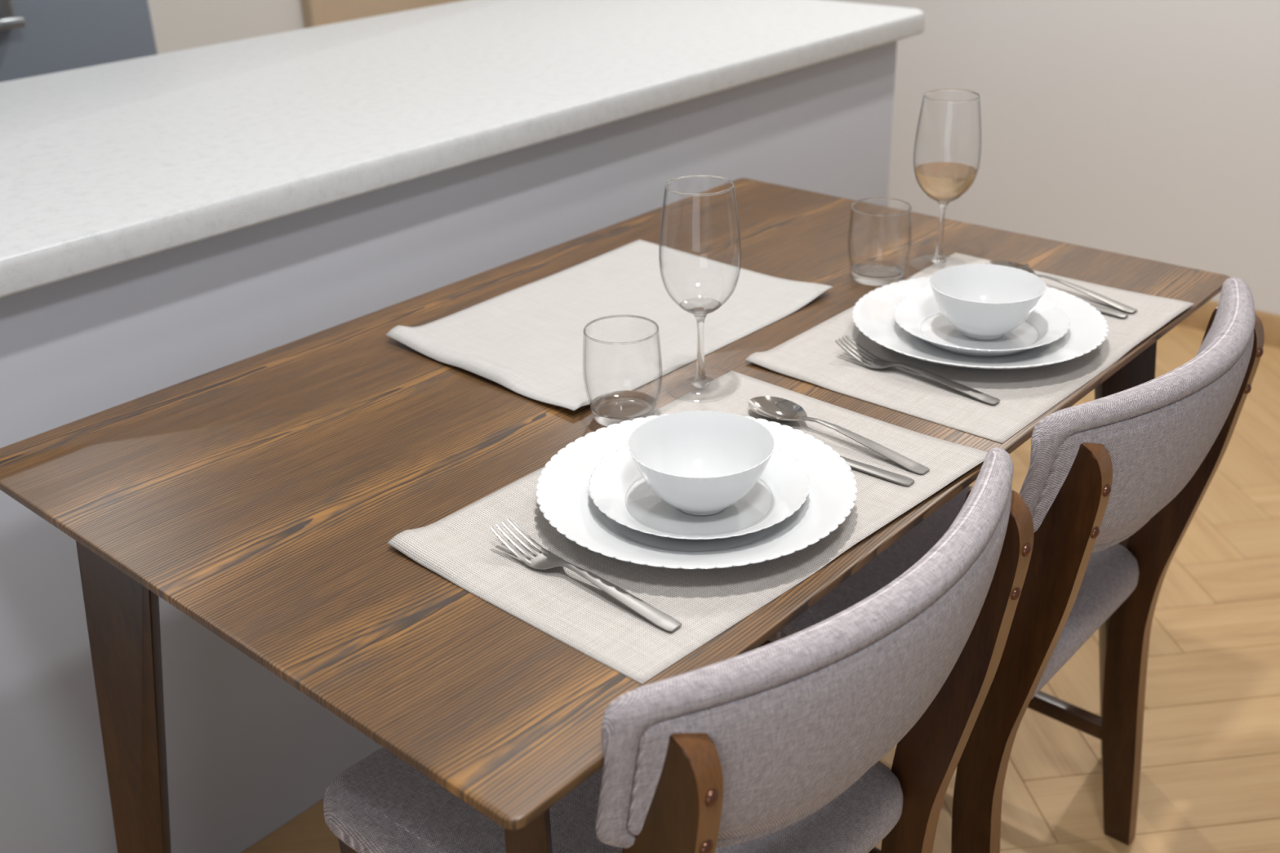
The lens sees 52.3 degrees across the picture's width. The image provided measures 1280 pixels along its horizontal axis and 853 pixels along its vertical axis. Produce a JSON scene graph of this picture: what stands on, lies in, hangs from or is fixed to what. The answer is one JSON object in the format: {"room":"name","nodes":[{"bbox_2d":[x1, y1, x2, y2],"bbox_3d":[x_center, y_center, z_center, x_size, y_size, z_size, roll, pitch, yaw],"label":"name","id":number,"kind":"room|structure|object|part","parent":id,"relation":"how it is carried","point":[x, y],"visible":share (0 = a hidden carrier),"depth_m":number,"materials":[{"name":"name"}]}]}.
{"room":"dining room","nodes":[
{"label":"dining room","id":0,"kind":"room"},
{"bbox_2d":[147,0,304,54],"bbox_3d":[-2.529,-0.996,2.344,0.150,2.450,6.100,20,34,37],"label":"wall","id":1,"kind":"structure","parent":0,"point":[177,24],"depth_m":3.77,"materials":[{"name":"beige paint"}]},
{"bbox_2d":[301,0,464,28],"bbox_3d":[-0.743,-1.727,4.069,0.049,2.130,0.838,20,34,37],"label":"door","id":2,"kind":"structure","parent":1,"relation":"in","point":[316,13],"depth_m":4.05,"materials":[{"name":"brown wood"}]},
{"bbox_3d":[-1.005,-1.588,3.806,0.049,2.130,0.046,20,34,37],"label":"frame","id":3,"kind":"part","parent":2,"relation":"part of","materials":[{"name":"brown wood"}]},
{"bbox_2d":[241,324,1279,852],"bbox_3d":[-0.344,0.822,1.372,5.700,0.060,6.428,20,34,37],"label":"floor","id":4,"kind":"structure","parent":0,"point":[1210,778],"depth_m":2.01,"materials":[{"name":"brown wood"}]},
{"bbox_2d":[0,0,157,82],"bbox_3d":[-1.687,-1.005,2.704,0.635,2.100,1.097,20,34,37],"label":"tall cabinet","id":5,"kind":"object","parent":4,"relation":"on","point":[37,37],"visible":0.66,"depth_m":2.87,"materials":[{"name":"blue paint"}]},
{"bbox_3d":[-1.334,-1.166,2.566,0.018,0.707,0.033,20,34,37],"label":"handle","id":6,"kind":"part","parent":5,"relation":"part of","materials":[{"name":"metal"}]},
{"bbox_2d":[0,40,897,852],"bbox_3d":[-0.940,0.131,1.766,0.810,0.860,3.445,20,34,37],"label":"base cabinet","id":7,"kind":"object","parent":4,"relation":"on","point":[248,752],"visible":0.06,"depth_m":1.66,"materials":[{"name":"white paint"}]},
{"bbox_2d":[0,0,925,297],"bbox_3d":[-0.937,-0.285,1.591,0.891,0.040,3.508,20,34,37],"label":"countertop","id":8,"kind":"structure","parent":7,"relation":"on","point":[104,166],"depth_m":1.90,"materials":[{"name":"white stone"}]},
{"bbox_2d":[0,177,1231,852],"bbox_3d":[0.052,0.261,1.568,0.748,0.750,1.203,20,34,37],"label":"dining table","id":9,"kind":"object","parent":4,"relation":"on","point":[262,497],"visible":0.46,"depth_m":1.20,"materials":[{"name":"brown wood"}]},
{"bbox_3d":[-0.532,0.372,1.402,0.145,0.729,0.029,-3,26,-3],"label":"leg","id":10,"kind":"part","parent":9,"relation":"part of","materials":[{"name":"brown wood"}]},
{"bbox_3d":[-0.071,0.542,1.033,0.029,0.729,0.145,-3,26,-3],"label":"leg","id":11,"kind":"part","parent":9,"relation":"part of","materials":[{"name":"brown wood"}]},
{"bbox_2d":[386,239,832,410],"bbox_3d":[-0.030,-0.135,1.510,0.321,0.015,0.452,20,34,37],"label":"placemat","id":12,"kind":"object","parent":9,"relation":"on","point":[526,340],"visible":0.98,"depth_m":1.49,"materials":[{"name":"fabric"}]},
{"bbox_2d":[582,315,662,426],"bbox_3d":[-0.017,-0.052,1.248,0.076,0.091,0.076,20,34,37],"label":"tumbler","id":13,"kind":"object","parent":9,"relation":"on","point":[607,409],"visible":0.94,"depth_m":1.26,"materials":[{"name":"clear glass"}]},
{"bbox_2d":[386,370,987,684],"bbox_3d":[0.058,0.060,1.118,0.307,0.009,0.455,20,34,37],"label":"placemat","id":14,"kind":"object","parent":9,"relation":"on","point":[461,547],"visible":0.57,"depth_m":1.03,"materials":[{"name":"fabric"}]},
{"bbox_2d":[490,518,681,631],"bbox_3d":[-0.043,0.113,1.000,0.188,0.019,0.025,21,34,38],"label":"fork","id":15,"kind":"object","parent":14,"relation":"on","point":[545,560],"visible":1,"depth_m":1.01,"materials":[{"name":"silver metal"}]},
{"bbox_3d":[-0.028,0.122,0.990,0.147,0.010,0.025,21,34,38],"label":"handle","id":16,"kind":"part","parent":15,"relation":"part of","materials":[{"name":"silver metal"}]},
{"bbox_2d":[535,413,857,568],"bbox_3d":[0.047,0.057,1.102,0.269,0.024,0.269,-22,33,-35],"label":"dinner plate","id":17,"kind":"object","parent":14,"relation":"on","point":[562,492],"visible":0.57,"depth_m":1.07,"materials":[{"name":"white ceramic"}]},
{"bbox_2d":[588,444,809,540],"bbox_3d":[0.050,0.055,1.099,0.185,0.021,0.185,13,30,27],"label":"plate","id":18,"kind":"object","parent":17,"relation":"on","point":[617,487],"visible":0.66,"depth_m":1.09,"materials":[{"name":"white ceramic"}]},
{"bbox_2d":[627,410,775,515],"bbox_3d":[0.051,0.038,1.084,0.121,0.057,0.121,20,34,37],"label":"bowl","id":19,"kind":"object","parent":18,"relation":"on","point":[701,463],"visible":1,"depth_m":1.11,"materials":[{"name":"white ceramic"}]},
{"bbox_2d":[658,174,741,402],"bbox_3d":[0.059,-0.134,1.274,0.080,0.212,0.080,20,34,37],"label":"wine glass","id":20,"kind":"object","parent":14,"relation":"on","point":[700,307],"visible":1,"depth_m":1.29,"materials":[{"name":"clear glass"}]},
{"bbox_3d":[0.060,-0.081,1.301,0.041,0.088,0.041,20,34,37],"label":"stem","id":21,"kind":"part","parent":20,"relation":"part of","materials":[{"name":"clear glass"}]},
{"bbox_2d":[658,185,741,310],"bbox_3d":[0.058,-0.171,1.256,0.080,0.128,0.080,20,34,37],"label":"bowl","id":22,"kind":"object","parent":20,"relation":"on","point":[700,303],"depth_m":1.28,"materials":[{"name":"clear glass"}]},
{"bbox_2d":[747,395,929,474],"bbox_3d":[0.181,0.006,1.211,0.041,0.013,0.202,-25,35,-38],"label":"spoon","id":23,"kind":"object","parent":14,"relation":"on","point":[775,408],"visible":1,"depth_m":1.23,"materials":[{"name":"silver metal"}]},
{"bbox_2d":[747,395,807,422],"bbox_3d":[0.134,-0.013,1.256,0.041,0.010,0.067,-25,35,-38],"label":"bowl","id":24,"kind":"object","parent":23,"relation":"on","point":[775,408],"depth_m":1.26,"materials":[{"name":"silver metal"}]},
{"bbox_3d":[0.202,0.014,1.192,0.015,0.012,0.142,-25,35,-38],"label":"handle","id":25,"kind":"part","parent":23,"relation":"part of","materials":[{"name":"silver metal"}]},
{"bbox_2d":[840,456,914,486],"bbox_3d":[0.153,0.021,1.190,0.213,0.004,0.015,19,33,35],"label":"knife","id":26,"kind":"object","parent":14,"relation":"on","point":[898,478],"visible":0.33,"depth_m":1.15,"materials":[{"name":"silver metal"}]},
{"bbox_2d":[847,197,911,285],"bbox_3d":[0.291,-0.224,1.582,0.076,0.091,0.076,20,34,37],"label":"tumbler","id":27,"kind":"object","parent":9,"relation":"on","point":[871,273],"visible":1,"depth_m":1.59,"materials":[{"name":"clear glass"}]},
{"bbox_2d":[744,253,1194,443],"bbox_3d":[0.373,-0.106,1.434,0.306,0.008,0.448,20,34,37],"label":"placemat","id":28,"kind":"object","parent":9,"relation":"on","point":[813,356],"visible":0.47,"depth_m":1.34,"materials":[{"name":"fabric"}]},
{"bbox_2d":[835,334,999,404],"bbox_3d":[0.281,-0.059,1.326,0.188,0.019,0.025,22,35,39],"label":"fork","id":29,"kind":"object","parent":28,"relation":"on","point":[868,360],"visible":1,"depth_m":1.34,"materials":[{"name":"silver metal"}]},
{"bbox_3d":[0.296,-0.049,1.315,0.147,0.010,0.025,22,35,39],"label":"handle","id":30,"kind":"part","parent":29,"relation":"part of","materials":[{"name":"silver metal"}]},
{"bbox_2d":[913,88,982,264],"bbox_3d":[0.371,-0.297,1.585,0.080,0.212,0.080,20,34,37],"label":"wine glass","id":31,"kind":"object","parent":28,"relation":"on","point":[943,182],"visible":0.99,"depth_m":1.57,"materials":[{"name":"clear glass"}]},
{"bbox_3d":[0.373,-0.244,1.611,0.041,0.088,0.041,20,34,37],"label":"stem","id":32,"kind":"part","parent":31,"relation":"part of","materials":[{"name":"clear glass"}]},
{"bbox_2d":[913,94,982,197],"bbox_3d":[0.370,-0.334,1.567,0.080,0.128,0.080,20,34,37],"label":"bowl","id":33,"kind":"object","parent":31,"relation":"on","point":[939,179],"depth_m":1.56,"materials":[{"name":"clear glass"}]},
{"bbox_2d":[852,275,1108,368],"bbox_3d":[0.366,-0.108,1.415,0.269,0.024,0.269,15,31,30],"label":"dinner plate","id":34,"kind":"object","parent":28,"relation":"on","point":[873,314],"visible":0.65,"depth_m":1.39,"materials":[{"name":"white ceramic"}]},
{"bbox_2d":[893,289,1070,356],"bbox_3d":[0.368,-0.109,1.412,0.185,0.021,0.185,-20,31,-32],"label":"plate","id":35,"kind":"object","parent":34,"relation":"on","point":[920,315],"visible":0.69,"depth_m":1.41,"materials":[{"name":"white ceramic"}]},
{"bbox_2d":[928,263,1046,340],"bbox_3d":[0.371,-0.128,1.400,0.121,0.057,0.121,20,34,37],"label":"bowl","id":36,"kind":"object","parent":35,"relation":"on","point":[982,301],"visible":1,"depth_m":1.40,"materials":[{"name":"white ceramic"}]},
{"bbox_2d":[986,260,1137,313],"bbox_3d":[0.496,-0.168,1.541,0.041,0.013,0.202,-21,32,-34],"label":"spoon","id":37,"kind":"object","parent":28,"relation":"on","point":[1109,301],"visible":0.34,"depth_m":1.52,"materials":[{"name":"silver metal"}]},
{"bbox_2d":[986,260,1035,274],"bbox_3d":[0.453,-0.188,1.590,0.041,0.010,0.067,-21,32,-34],"label":"bowl","id":38,"kind":"object","parent":37,"relation":"on","point":[1016,265],"depth_m":1.61,"materials":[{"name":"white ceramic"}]},
{"bbox_3d":[0.515,-0.158,1.520,0.015,0.012,0.142,-21,32,-34],"label":"handle","id":39,"kind":"part","parent":37,"relation":"part of","materials":[{"name":"silver metal"}]},
{"bbox_2d":[1089,303,1128,318],"bbox_3d":[0.471,-0.156,1.529,0.015,0.004,0.213,-24,34,-38],"label":"knife","id":40,"kind":"object","parent":28,"relation":"on","point":[1117,313],"visible":0.23,"depth_m":1.47,"materials":[{"name":"silver metal"}]},
{"bbox_3d":[0.636,0.168,1.743,0.145,0.729,0.029,-3,26,-3],"label":"leg","id":41,"kind":"part","parent":9,"relation":"part of","materials":[{"name":"brown wood"}]},
{"bbox_2d":[323,447,1034,852],"bbox_3d":[0.021,0.394,1.242,0.532,0.803,0.473,22,35,39],"label":"dining chair","id":42,"kind":"object","parent":4,"relation":"on","point":[779,746],"visible":0.9,"depth_m":0.92,"materials":[{"name":"grey fabric"}]},
{"bbox_3d":[-0.265,0.569,1.350,0.036,0.408,0.036,22,35,39],"label":"leg","id":43,"kind":"part","parent":42,"relation":"part of","materials":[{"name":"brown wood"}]},
{"bbox_3d":[-0.017,0.346,1.258,0.430,0.060,0.435,22,35,39],"label":"seat","id":44,"kind":"part","parent":42,"relation":"part of","materials":[{"name":"grey fabric"}]},
{"bbox_3d":[0.015,0.526,1.009,0.109,0.774,0.023,22,35,39],"label":"leg","id":45,"kind":"part","parent":42,"relation":"part of","materials":[{"name":"brown wood"}]},
{"bbox_2d":[595,447,1013,848],"bbox_3d":[0.165,0.191,0.978,0.106,0.213,0.473,22,35,39],"label":"backrest cushion","id":46,"kind":"object","parent":42,"relation":"on","point":[749,745],"depth_m":0.87,"materials":[{"name":"grey fabric"}]},
{"bbox_3d":[0.171,0.196,0.973,0.092,0.179,0.440,22,35,39],"label":"panel","id":47,"kind":"part","parent":42,"relation":"part of","materials":[{"name":"grey fabric"}]},
{"bbox_3d":[0.288,0.393,1.260,0.109,0.774,0.023,22,35,39],"label":"leg","id":48,"kind":"part","parent":42,"relation":"part of","materials":[{"name":"brown wood"}]},
{"bbox_2d":[757,277,1264,852],"bbox_3d":[0.377,0.217,1.576,0.532,0.803,0.473,20,34,37],"label":"dining chair","id":49,"kind":"object","parent":4,"relation":"on","point":[1138,463],"visible":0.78,"depth_m":1.32,"materials":[{"name":"grey fabric"}]},
{"bbox_3d":[0.220,0.269,1.507,0.299,0.035,0.020,17,32,33],"label":"seat rail","id":50,"kind":"part","parent":49,"relation":"part of","materials":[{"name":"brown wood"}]},
{"bbox_3d":[0.338,0.171,1.590,0.430,0.060,0.435,20,34,37],"label":"seat","id":51,"kind":"part","parent":49,"relation":"part of","materials":[{"name":"grey fabric"}]},
{"bbox_3d":[0.383,0.349,1.343,0.109,0.774,0.023,20,34,37],"label":"leg","id":52,"kind":"part","parent":49,"relation":"part of","materials":[{"name":"brown wood"}]},
{"bbox_2d":[1018,277,1255,553],"bbox_3d":[0.527,0.011,1.318,0.106,0.213,0.473,20,34,37],"label":"backrest cushion","id":53,"kind":"object","parent":49,"relation":"on","point":[1100,469],"depth_m":1.20,"materials":[{"name":"grey fabric"}]},
{"bbox_3d":[0.534,0.016,1.314,0.092,0.179,0.440,20,34,37],"label":"panel","id":54,"kind":"part","parent":49,"relation":"part of","materials":[{"name":"grey fabric"}]},
{"bbox_3d":[0.643,0.211,1.604,0.109,0.774,0.023,20,34,37],"label":"leg","id":55,"kind":"part","parent":49,"relation":"part of","materials":[{"name":"brown wood"}]},
{"bbox_2d":[828,0,1279,315],"bbox_3d":[1.599,-1.329,2.766,5.650,2.450,0.150,20,34,37],"label":"wall","id":56,"kind":"structure","parent":0,"point":[1144,129],"depth_m":3.34,"materials":[{"name":"beige paint"}]},
{"bbox_2d":[1177,299,1279,348],"bbox_3d":[1.633,-0.219,3.193,5.500,0.080,0.014,20,34,37],"label":"baseboard","id":57,"kind":"structure","parent":56,"relation":"attached to","point":[1199,319],"depth_m":3.25,"materials":[{"name":"brown wood"}]}
]}

